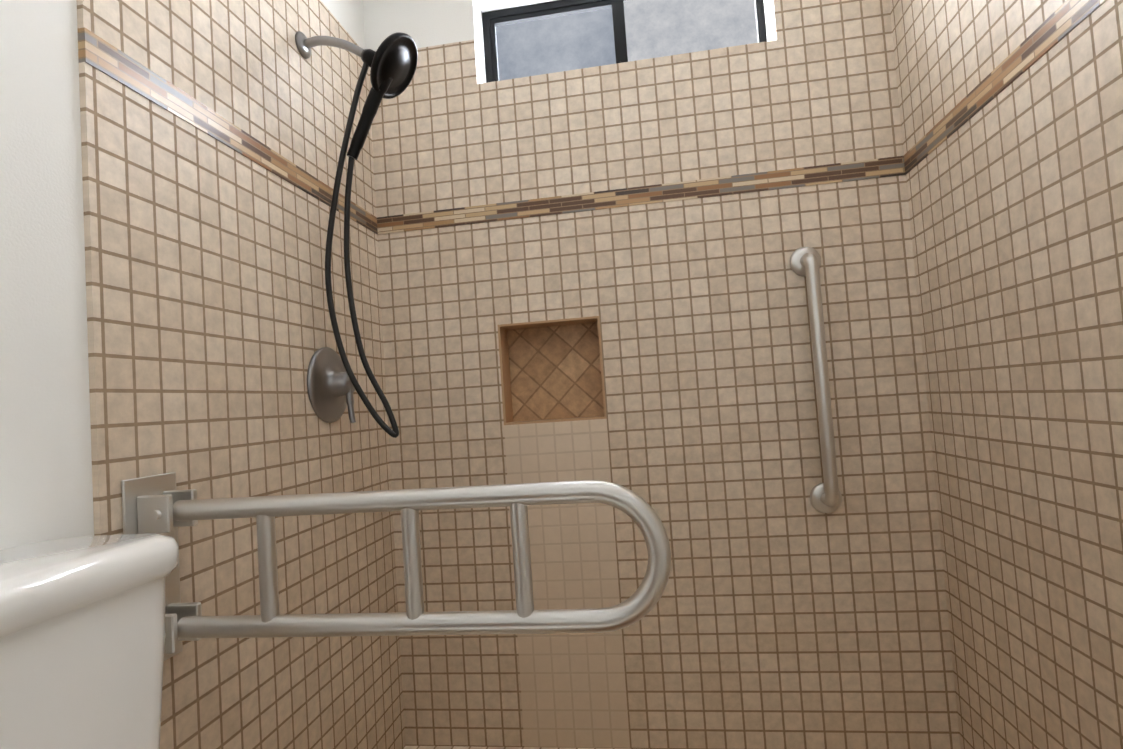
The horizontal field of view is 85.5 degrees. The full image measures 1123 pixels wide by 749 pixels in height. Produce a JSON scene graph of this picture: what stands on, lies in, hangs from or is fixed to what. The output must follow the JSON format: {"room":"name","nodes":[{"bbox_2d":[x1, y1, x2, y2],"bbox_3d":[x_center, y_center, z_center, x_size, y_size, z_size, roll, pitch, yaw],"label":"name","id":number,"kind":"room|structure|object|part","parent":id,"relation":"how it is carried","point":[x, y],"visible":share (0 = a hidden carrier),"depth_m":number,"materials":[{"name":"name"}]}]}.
{"room":"bathroom","nodes":[
{"label":"bathroom","id":0,"kind":"room"},
{"bbox_2d":[0,0,364,549],"bbox_3d":[-0.832,-0.192,0.384,0.160,2.440,3.420,-4,-3,8],"label":"wall","id":1,"kind":"structure","parent":0,"point":[46,488],"depth_m":0.81,"materials":[{"name":"white paint"}]},
{"bbox_2d":[77,0,375,216],"bbox_3d":[-0.645,-0.733,1.362,0.010,0.497,0.950,-4,-3,8],"label":"wall tile","id":2,"kind":"structure","parent":1,"relation":"attached to","point":[246,66],"depth_m":1.30,"materials":[{"name":"beige tile"}]},
{"bbox_2d":[78,27,377,234],"bbox_3d":[-0.625,-0.460,1.349,0.012,0.051,0.950,-4,-3,8],"label":"tile border","id":3,"kind":"object","parent":1,"relation":"attached to","point":[104,56],"depth_m":1.10,"materials":[{"name":"brown tile"}]},
{"bbox_2d":[79,62,405,748],"bbox_3d":[-0.574,0.309,1.314,0.010,1.492,0.950,-4,-3,8],"label":"wall tile","id":4,"kind":"structure","parent":1,"relation":"attached to","point":[210,329],"depth_m":1.14,"materials":[{"name":"beige tile"}]},
{"bbox_2d":[295,31,417,437],"bbox_3d":[-0.454,-0.343,1.459,0.284,0.991,0.209,-4,-3,8],"label":"shower","id":5,"kind":"object","parent":4,"relation":"attached to","point":[333,385],"visible":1,"depth_m":1.44,"materials":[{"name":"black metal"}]},
{"bbox_3d":[-0.509,0.068,1.461,0.033,0.099,0.029,-4,-3,8],"label":"valve lever","id":6,"kind":"part","parent":5,"relation":"part of","materials":[{"name":"silver metal"}]},
{"bbox_2d":[121,472,670,660],"bbox_3d":[-0.239,0.269,0.872,0.783,0.285,0.100,-4,-3,8],"label":"grab rail","id":7,"kind":"object","parent":4,"relation":"attached to","point":[159,504],"visible":0.92,"depth_m":0.86,"materials":[{"name":"silver metal"}]},
{"bbox_2d":[404,746,618,748],"bbox_3d":[0.072,0.993,0.209,1.900,0.060,3.420,-4,-3,8],"label":"floor","id":8,"kind":"structure","parent":0,"point":[439,747],"depth_m":1.71,"materials":[{"name":"beige tile"}]},
{"bbox_2d":[0,534,178,748],"bbox_3d":[-0.290,0.581,0.453,0.762,0.832,0.530,-4,-3,8],"label":"toilet","id":9,"kind":"object","parent":8,"relation":"on","point":[82,627],"visible":1,"depth_m":0.62,"materials":[{"name":"white ceramic"}]},
{"bbox_2d":[363,0,775,83],"bbox_3d":[0.216,-0.198,1.818,1.500,2.440,0.220,-4,-3,8],"label":"wall","id":10,"kind":"structure","parent":0,"point":[425,23],"depth_m":1.83,"materials":[{"name":"white paint"}]},
{"bbox_2d":[498,325,512,424],"bbox_3d":[-0.165,0.003,1.793,0.006,0.290,0.094,-4,-3,8],"label":"wall niche","id":11,"kind":"object","parent":10,"relation":"attached to","point":[505,375],"visible":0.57,"depth_m":1.78,"materials":[{"name":"brown tile"}]},
{"bbox_2d":[500,316,597,329],"bbox_3d":[-0.032,-0.150,1.779,0.283,0.006,0.094,-4,-3,8],"label":"wall niche","id":12,"kind":"object","parent":10,"relation":"attached to","point":[549,323],"visible":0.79,"depth_m":1.75,"materials":[{"name":"brown tile"}]},
{"bbox_2d":[506,416,604,424],"bbox_3d":[-0.013,0.133,1.766,0.283,0.006,0.094,-4,-3,8],"label":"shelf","id":13,"kind":"object","parent":10,"relation":"attached to","point":[556,420],"visible":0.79,"depth_m":1.73,"materials":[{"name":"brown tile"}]},
{"bbox_2d":[507,322,603,421],"bbox_3d":[-0.015,-0.006,1.822,0.295,0.290,0.006,-4,-3,8],"label":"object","id":14,"kind":"structure","parent":10,"relation":"attached to","point":[555,372],"depth_m":1.82,"materials":[{"name":"tile"}]},
{"bbox_2d":[597,316,606,418],"bbox_3d":[0.120,-0.019,1.752,0.006,0.290,0.094,-4,-3,8],"label":"tile trim","id":15,"kind":"structure","parent":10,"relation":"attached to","point":[601,361],"depth_m":1.71,"materials":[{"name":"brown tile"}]},
{"bbox_2d":[482,0,766,82],"bbox_3d":[0.181,-1.026,1.868,0.850,0.290,0.049,-4,-3,8],"label":"window unit","id":16,"kind":"structure","parent":10,"relation":"in","point":[544,38],"depth_m":1.87,"materials":[{"name":"glass"}]},
{"bbox_2d":[368,0,903,216],"bbox_3d":[0.160,-0.772,1.730,1.500,0.497,0.010,-4,-3,8],"label":"wall tile","id":17,"kind":"structure","parent":10,"relation":"attached to","point":[814,83],"depth_m":1.71,"materials":[{"name":"beige tile"}]},
{"bbox_2d":[377,156,904,233],"bbox_3d":[0.179,-0.499,1.717,1.500,0.051,0.012,-4,-3,8],"label":"tile border","id":18,"kind":"object","parent":10,"relation":"attached to","point":[791,178],"depth_m":1.70,"materials":[{"name":"brown tile"}]},
{"bbox_2d":[377,175,960,748],"bbox_3d":[0.231,0.270,1.683,1.500,1.492,0.010,-4,-3,8],"label":"wall tile","id":19,"kind":"structure","parent":10,"relation":"attached to","point":[783,613],"depth_m":1.66,"materials":[{"name":"beige tile"}]},
{"bbox_2d":[790,247,841,512],"bbox_3d":[0.671,0.010,1.582,0.080,0.712,0.078,-4,-3,8],"label":"grab rail","id":20,"kind":"object","parent":19,"relation":"attached to","point":[826,496],"visible":1,"depth_m":1.55,"materials":[{"name":"silver metal"}]},
{"bbox_3d":[0.806,-0.315,0.147,0.160,2.440,3.420,-4,-3,8],"label":"wall","id":21,"kind":"structure","parent":0,"visible":0},
{"bbox_2d":[889,0,1065,154],"bbox_3d":[0.825,-0.844,1.149,0.010,0.497,0.950,-4,-3,8],"label":"wall tile","id":22,"kind":"structure","parent":21,"relation":"attached to","point":[949,55],"depth_m":1.36,"materials":[{"name":"beige tile"}]},
{"bbox_2d":[904,0,1105,174],"bbox_3d":[0.843,-0.571,1.137,0.012,0.051,0.950,-4,-3,8],"label":"tile border","id":23,"kind":"object","parent":21,"relation":"attached to","point":[1064,19],"depth_m":1.14,"materials":[{"name":"brown tile"}]},
{"bbox_2d":[906,0,1122,748],"bbox_3d":[0.897,0.198,1.102,0.010,1.492,0.950,-4,-3,8],"label":"wall tile","id":24,"kind":"structure","parent":21,"relation":"attached to","point":[1015,193],"depth_m":1.14,"materials":[{"name":"beige tile"}]}
]}

